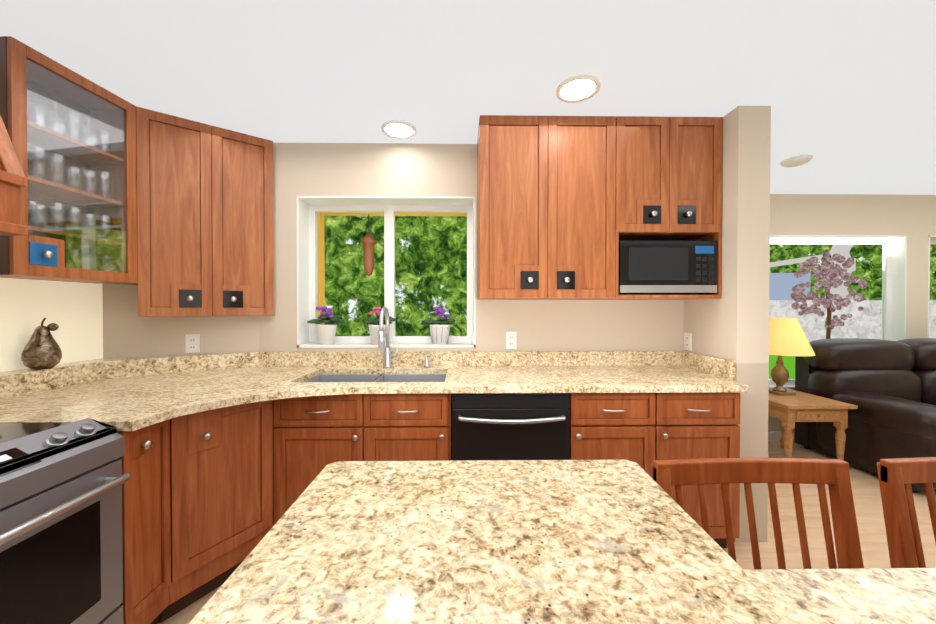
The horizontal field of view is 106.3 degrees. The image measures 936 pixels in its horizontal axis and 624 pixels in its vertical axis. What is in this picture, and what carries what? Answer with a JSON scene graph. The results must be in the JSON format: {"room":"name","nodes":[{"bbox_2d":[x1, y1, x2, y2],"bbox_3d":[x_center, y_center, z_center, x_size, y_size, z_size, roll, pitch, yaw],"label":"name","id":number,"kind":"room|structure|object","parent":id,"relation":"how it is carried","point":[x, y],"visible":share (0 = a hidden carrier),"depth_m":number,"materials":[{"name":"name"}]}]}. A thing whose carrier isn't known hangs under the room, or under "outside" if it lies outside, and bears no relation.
{"room":"kitchen","nodes":[
{"label":"kitchen","id":0,"kind":"room"},
{"bbox_2d":[0,278,102,371],"bbox_3d":[-2.194,0.092,0.013,0.150,2.420,4.100,0,1,-1],"label":"wall","id":1,"kind":"structure","parent":0,"point":[73,311],"depth_m":1.81,"materials":[{"name":"beige paint"}]},
{"bbox_2d":[0,115,27,235],"bbox_3d":[-1.856,-0.697,0.790,0.543,0.853,0.948,0,1,-1],"label":"range hood","id":2,"kind":"object","parent":1,"relation":"attached to","point":[13,179],"visible":1,"depth_m":1.24,"materials":[{"name":"brown wood"}]},
{"bbox_2d":[102,284,258,357],"bbox_3d":[-1.856,0.070,2.317,0.890,2.420,0.500,0,1,-1],"label":"wall","id":3,"kind":"structure","parent":0,"point":[128,331],"depth_m":2.17,"materials":[{"name":"beige paint"}]},
{"bbox_2d":[185,334,199,352],"bbox_3d":[-1.747,0.201,2.227,0.072,0.116,0.008,0,1,-23],"label":"outlet","id":4,"kind":"object","parent":3,"relation":"attached to","point":[192,341],"visible":1,"depth_m":2.23,"materials":[{"name":"white plastic"}]},
{"bbox_2d":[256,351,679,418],"bbox_3d":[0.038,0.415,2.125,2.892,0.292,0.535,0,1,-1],"label":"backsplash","id":5,"kind":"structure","parent":3,"relation":"attached to","point":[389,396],"depth_m":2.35,"materials":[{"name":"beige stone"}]},
{"bbox_2d":[296,399,363,418],"bbox_3d":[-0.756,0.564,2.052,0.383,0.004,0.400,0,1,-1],"label":"drawer","id":6,"kind":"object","parent":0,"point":[327,408],"depth_m":1.79,"materials":[{"name":"brown wood"}]},
{"bbox_2d":[0,0,935,194],"bbox_3d":[2.047,-1.175,0.710,8.650,0.100,5.700,0,1,-1],"label":"ceiling","id":7,"kind":"structure","parent":0,"point":[845,90],"depth_m":1.61,"materials":[{"name":"grey paint"}]},
{"bbox_2d":[381,120,415,138],"bbox_3d":[-0.429,-1.133,2.186,0.214,0.011,0.214,0,1,-1],"label":"recessed light","id":8,"kind":"object","parent":7,"relation":"in","point":[397,129],"visible":0.96,"depth_m":2.18,"materials":[{"name":"white paint"}]},
{"bbox_2d":[556,74,599,102],"bbox_3d":[0.557,-1.129,1.779,0.214,0.011,0.214,0,1,-1],"label":"recessed light","id":9,"kind":"object","parent":7,"relation":"in","point":[577,88],"visible":1,"depth_m":1.78,"materials":[{"name":"white paint"}]},
{"bbox_2d":[780,155,812,166],"bbox_3d":[2.465,-1.128,2.636,0.180,0.029,0.180,0,1,-1],"label":"recessed light","id":10,"kind":"object","parent":7,"relation":"attached to","point":[795,161],"visible":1,"depth_m":2.60,"materials":[{"name":"white paint"}]},
{"bbox_2d":[259,143,683,351],"bbox_3d":[0.035,0.068,2.494,2.895,2.420,0.200,0,1,-1],"label":"wall","id":11,"kind":"structure","parent":0,"point":[357,169],"depth_m":2.38,"materials":[{"name":"beige paint"}]},
{"bbox_2d":[96,96,273,316],"bbox_3d":[-1.632,-0.556,2.122,0.675,1.160,0.460,0,1,-1],"label":"upper cabinet","id":12,"kind":"object","parent":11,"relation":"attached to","point":[169,215],"depth_m":2.06,"materials":[{"name":"brown wood"}]},
{"bbox_2d":[297,196,475,347],"bbox_3d":[-0.553,-0.272,2.480,1.207,1.025,0.204,0,1,-1],"label":"kitchen window","id":13,"kind":"structure","parent":11,"relation":"in","point":[310,207],"depth_m":2.53,"materials":[{"name":"white paint"}]},
{"bbox_2d":[307,306,344,344],"bbox_3d":[-0.987,0.090,2.446,0.260,0.264,0.144,0,1,-1],"label":"plant","id":14,"kind":"object","parent":13,"relation":"on","point":[326,332],"visible":1,"depth_m":2.41,"materials":[{"name":"green plant"}]},
{"bbox_2d":[363,307,395,344],"bbox_3d":[-0.618,0.093,2.451,0.236,0.259,0.144,0,1,-1],"label":"plant","id":15,"kind":"object","parent":13,"relation":"on","point":[373,323],"visible":0.62,"depth_m":2.41,"materials":[{"name":"green plant"}]},
{"bbox_2d":[420,306,455,343],"bbox_3d":[-0.208,0.091,2.457,0.255,0.263,0.144,0,1,-1],"label":"plant","id":16,"kind":"object","parent":13,"relation":"on","point":[439,332],"visible":1,"depth_m":2.42,"materials":[{"name":"green plant"}]},
{"bbox_2d":[506,332,515,348],"bbox_3d":[0.294,0.194,2.393,0.072,0.116,0.008,0,1,-1],"label":"electrical outlet","id":17,"kind":"object","parent":11,"relation":"attached to","point":[510,340],"visible":1,"depth_m":2.39,"materials":[{"name":"white plastic"}]},
{"bbox_2d":[477,115,559,299],"bbox_3d":[0.289,-0.609,2.209,0.450,1.054,0.357,0,1,-1],"label":"upper cabinet","id":18,"kind":"object","parent":11,"relation":"attached to","point":[518,157],"depth_m":2.04,"materials":[{"name":"brown wood"}]},
{"bbox_2d":[560,116,627,299],"bbox_3d":[0.657,-0.609,2.214,0.499,1.054,0.357,0,1,-1],"label":"upper cabinet","id":19,"kind":"object","parent":11,"relation":"attached to","point":[593,149],"depth_m":2.04,"materials":[{"name":"brown wood"}]},
{"bbox_2d":[618,241,716,294],"bbox_3d":[1.170,-0.260,2.212,0.570,0.315,0.329,0,1,-1],"label":"microwave","id":20,"kind":"object","parent":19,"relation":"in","point":[667,267],"visible":0.9,"depth_m":2.05,"materials":[{"name":"black plastic"}]},
{"bbox_2d":[628,116,683,240],"bbox_3d":[1.037,-0.802,2.217,0.362,0.669,0.357,0,1,-1],"label":"upper cabinet","id":21,"kind":"object","parent":11,"relation":"attached to","point":[655,144],"depth_m":2.05,"materials":[{"name":"brown wood"}]},
{"bbox_2d":[660,117,722,240],"bbox_3d":[1.301,-0.802,2.221,0.362,0.669,0.357,0,1,-1],"label":"upper cabinet","id":22,"kind":"object","parent":11,"relation":"attached to","point":[701,198],"depth_m":2.05,"materials":[{"name":"brown wood"}]},
{"bbox_2d":[158,442,935,623],"bbox_3d":[2.047,1.345,0.734,8.650,0.100,5.700,0,1,-1],"label":"floor","id":23,"kind":"structure","parent":0,"point":[866,492],"depth_m":2.08,"materials":[{"name":"brown wood"}]},
{"bbox_2d":[0,418,129,623],"bbox_3d":[-1.486,0.827,0.820,0.748,0.929,0.760,0,1,-1],"label":"range","id":24,"kind":"object","parent":23,"relation":"on","point":[61,551],"visible":1,"depth_m":1.03,"materials":[{"name":"grey metal"}]},
{"bbox_2d":[120,387,291,623],"bbox_3d":[-1.529,0.846,1.497,1.209,0.878,0.585,0,1,-1],"label":"base cabinet","id":25,"kind":"object","parent":23,"relation":"on","point":[226,458],"depth_m":1.51,"materials":[{"name":"brown wood"}]},
{"bbox_2d":[0,367,327,466],"bbox_3d":[-1.528,0.396,0.823,1.196,0.035,3.096,0,1,-1],"label":"countertop","id":26,"kind":"structure","parent":25,"relation":"on","point":[152,408],"depth_m":1.53,"materials":[{"name":"beige stone"}]},
{"bbox_2d":[21,318,61,368],"bbox_3d":[-2.069,0.150,1.705,0.128,0.246,0.128,0,1,-1],"label":"decor","id":27,"kind":"object","parent":26,"relation":"on","point":[42,349],"visible":1,"depth_m":1.68,"materials":[{"name":"metal"}]},
{"bbox_2d":[284,395,379,508],"bbox_3d":[-0.735,0.931,2.084,0.514,0.698,0.606,0,1,-1],"label":"base cabinet","id":28,"kind":"object","parent":23,"relation":"on","point":[310,445],"depth_m":1.79,"materials":[{"name":"brown wood"}]},
{"bbox_2d":[376,395,451,460],"bbox_3d":[-0.344,0.931,2.090,0.504,0.698,0.606,0,1,-1],"label":"base cabinet","id":29,"kind":"object","parent":23,"relation":"on","point":[396,439],"depth_m":1.79,"materials":[{"name":"brown wood"}]},
{"bbox_2d":[452,393,569,460],"bbox_3d":[0.217,0.843,2.039,0.605,0.870,0.608,0,1,-1],"label":"dishwasher","id":30,"kind":"object","parent":23,"relation":"on","point":[510,426],"visible":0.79,"depth_m":1.79,"materials":[{"name":"black metal"}]},
{"bbox_2d":[189,460,935,623],"bbox_3d":[0.721,0.843,0.035,2.120,0.913,1.750,0,1,-1],"label":"kitchen island","id":31,"kind":"object","parent":23,"relation":"on","point":[507,542],"visible":1,"depth_m":0.53,"materials":[{"name":"stone"}]},
{"bbox_2d":[569,395,671,489],"bbox_3d":[0.772,0.841,2.104,0.497,0.878,0.606,0,1,-1],"label":"base cabinet","id":32,"kind":"object","parent":23,"relation":"on","point":[634,428],"depth_m":1.80,"materials":[{"name":"brown wood"}]},
{"bbox_2d":[444,367,748,394],"bbox_3d":[0.678,0.384,2.078,1.612,0.035,0.646,0,1,-1],"label":"countertop","id":33,"kind":"structure","parent":32,"relation":"on","point":[571,380],"depth_m":1.86,"materials":[{"name":"beige stone"}]},
{"bbox_2d":[378,307,429,367],"bbox_3d":[-0.406,0.166,2.235,0.312,0.398,0.221,0,1,-1],"label":"faucet","id":34,"kind":"object","parent":33,"relation":"on","point":[383,339],"visible":1,"depth_m":2.29,"materials":[{"name":"silver metal"}]},
{"bbox_2d":[672,395,739,547],"bbox_3d":[1.152,0.841,2.109,0.500,0.878,0.606,0,1,-1],"label":"base cabinet","id":35,"kind":"object","parent":23,"relation":"on","point":[703,426],"depth_m":1.81,"materials":[{"name":"brown wood"}]},
{"bbox_2d":[652,458,863,568],"bbox_3d":[0.678,0.827,0.623,0.460,0.937,0.487,0,1,-1],"label":"chair","id":36,"kind":"object","parent":23,"relation":"on","point":[834,474],"visible":0.69,"depth_m":0.83,"materials":[{"name":"brown wood"}]},
{"bbox_2d":[768,388,857,459],"bbox_3d":[2.745,0.997,3.030,0.550,0.549,0.620,0,1,-1],"label":"end table","id":37,"kind":"object","parent":23,"relation":"on","point":[788,411],"visible":0.65,"depth_m":2.76,"materials":[{"name":"brown wood"}]},
{"bbox_2d":[769,318,814,395],"bbox_3d":[2.759,0.387,3.105,0.450,0.669,0.450,0,1,-1],"label":"table lamp","id":38,"kind":"object","parent":37,"relation":"on","point":[787,337],"visible":0.88,"depth_m":2.98,"materials":[{"name":"brown"}]},
{"bbox_2d":[795,338,935,492],"bbox_3d":[4.295,0.760,2.844,2.435,1.030,1.010,0,1,-1],"label":"sofa","id":39,"kind":"object","parent":23,"relation":"on","point":[887,388],"visible":0.92,"depth_m":2.95,"materials":[{"name":"brown leather"}]},
{"bbox_2d":[877,457,935,567],"bbox_3d":[1.233,0.827,0.631,0.460,0.937,0.487,0,1,-1],"label":"chair","id":40,"kind":"object","parent":23,"relation":"on","point":[897,477],"visible":0.79,"depth_m":0.83,"materials":[{"name":"brown wood"}]},
{"bbox_2d":[684,106,770,541],"bbox_3d":[1.569,0.066,2.680,0.180,2.420,1.470,0,1,-1],"label":"wall","id":41,"kind":"structure","parent":0,"point":[732,323],"depth_m":1.95,"materials":[{"name":"beige paint"}]},
{"bbox_2d":[684,333,691,350],"bbox_3d":[1.479,0.199,2.365,0.008,0.116,0.072,0,1,-1],"label":"outlet","id":42,"kind":"object","parent":41,"relation":"attached to","point":[687,341],"visible":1,"depth_m":2.35,"materials":[{"name":"white plastic"}]},
{"bbox_2d":[680,351,735,378],"bbox_3d":[1.468,0.318,2.165,0.030,0.097,0.434,0,1,-1],"label":"backsplash","id":43,"kind":"structure","parent":41,"relation":"attached to","point":[718,366],"depth_m":2.11,"materials":[{"name":"beige stone"}]},
{"bbox_2d":[768,194,935,430],"bbox_3d":[3.916,0.058,3.522,4.535,2.420,0.150,0,1,-1],"label":"wall","id":44,"kind":"structure","parent":0,"point":[912,218],"depth_m":3.44,"materials":[{"name":"beige paint"}]},
{"bbox_2d":[768,431,794,441],"bbox_3d":[3.917,1.218,3.451,4.531,0.099,0.013,0,1,-1],"label":"baseboard","id":45,"kind":"structure","parent":44,"relation":"attached to","point":[774,436],"depth_m":3.43,"materials":[{"name":"white paint"}]},
{"bbox_2d":[769,235,906,388],"bbox_3d":[3.518,0.001,3.514,1.570,1.505,0.154,0,1,-1],"label":"living room window","id":46,"kind":"structure","parent":44,"relation":"in","point":[894,264],"depth_m":3.53,"materials":[{"name":"white paint"}]},
{"bbox_2d":[927,235,935,337],"bbox_3d":[5.253,0.001,3.539,1.460,1.505,0.154,0,1,-1],"label":"living room window","id":47,"kind":"structure","parent":44,"relation":"in","point":[931,239],"depth_m":3.45,"materials":[{"name":"white paint"}]},
{"label":"outside","id":48,"kind":"structure","parent":0,"visible":0},
{"bbox_2d":[769,355,794,378],"bbox_3d":[12.798,1.441,16.921,54.000,0.100,26.330,0,1,-1],"label":"ground","id":49,"kind":"structure","parent":48,"point":[789,363],"depth_m":9.84,"materials":[{"name":"green plant"}]},
{"bbox_2d":[324,216,466,335],"bbox_3d":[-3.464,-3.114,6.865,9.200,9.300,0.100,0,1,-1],"label":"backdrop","id":50,"kind":"object","parent":49,"relation":"on","point":[430,263],"depth_m":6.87,"materials":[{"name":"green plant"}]},
{"bbox_2d":[770,244,882,338],"bbox_3d":[13.659,-1.375,13.743,6.915,5.695,6.169,0,1,-1],"label":"tree","id":51,"kind":"object","parent":49,"relation":"on","point":[826,271],"depth_m":11.13,"materials":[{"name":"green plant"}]},
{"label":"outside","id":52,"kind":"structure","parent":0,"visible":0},
{"bbox_2d":[317,212,466,323],"bbox_3d":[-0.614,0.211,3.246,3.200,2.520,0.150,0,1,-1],"label":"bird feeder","id":53,"kind":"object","parent":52,"point":[368,241],"depth_m":3.20,"materials":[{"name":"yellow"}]},
{"bbox_2d":[769,244,935,341],"bbox_3d":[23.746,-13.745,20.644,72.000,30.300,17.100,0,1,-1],"label":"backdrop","id":54,"kind":"structure","parent":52,"point":[866,323],"depth_m":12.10,"materials":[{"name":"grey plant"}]}
]}

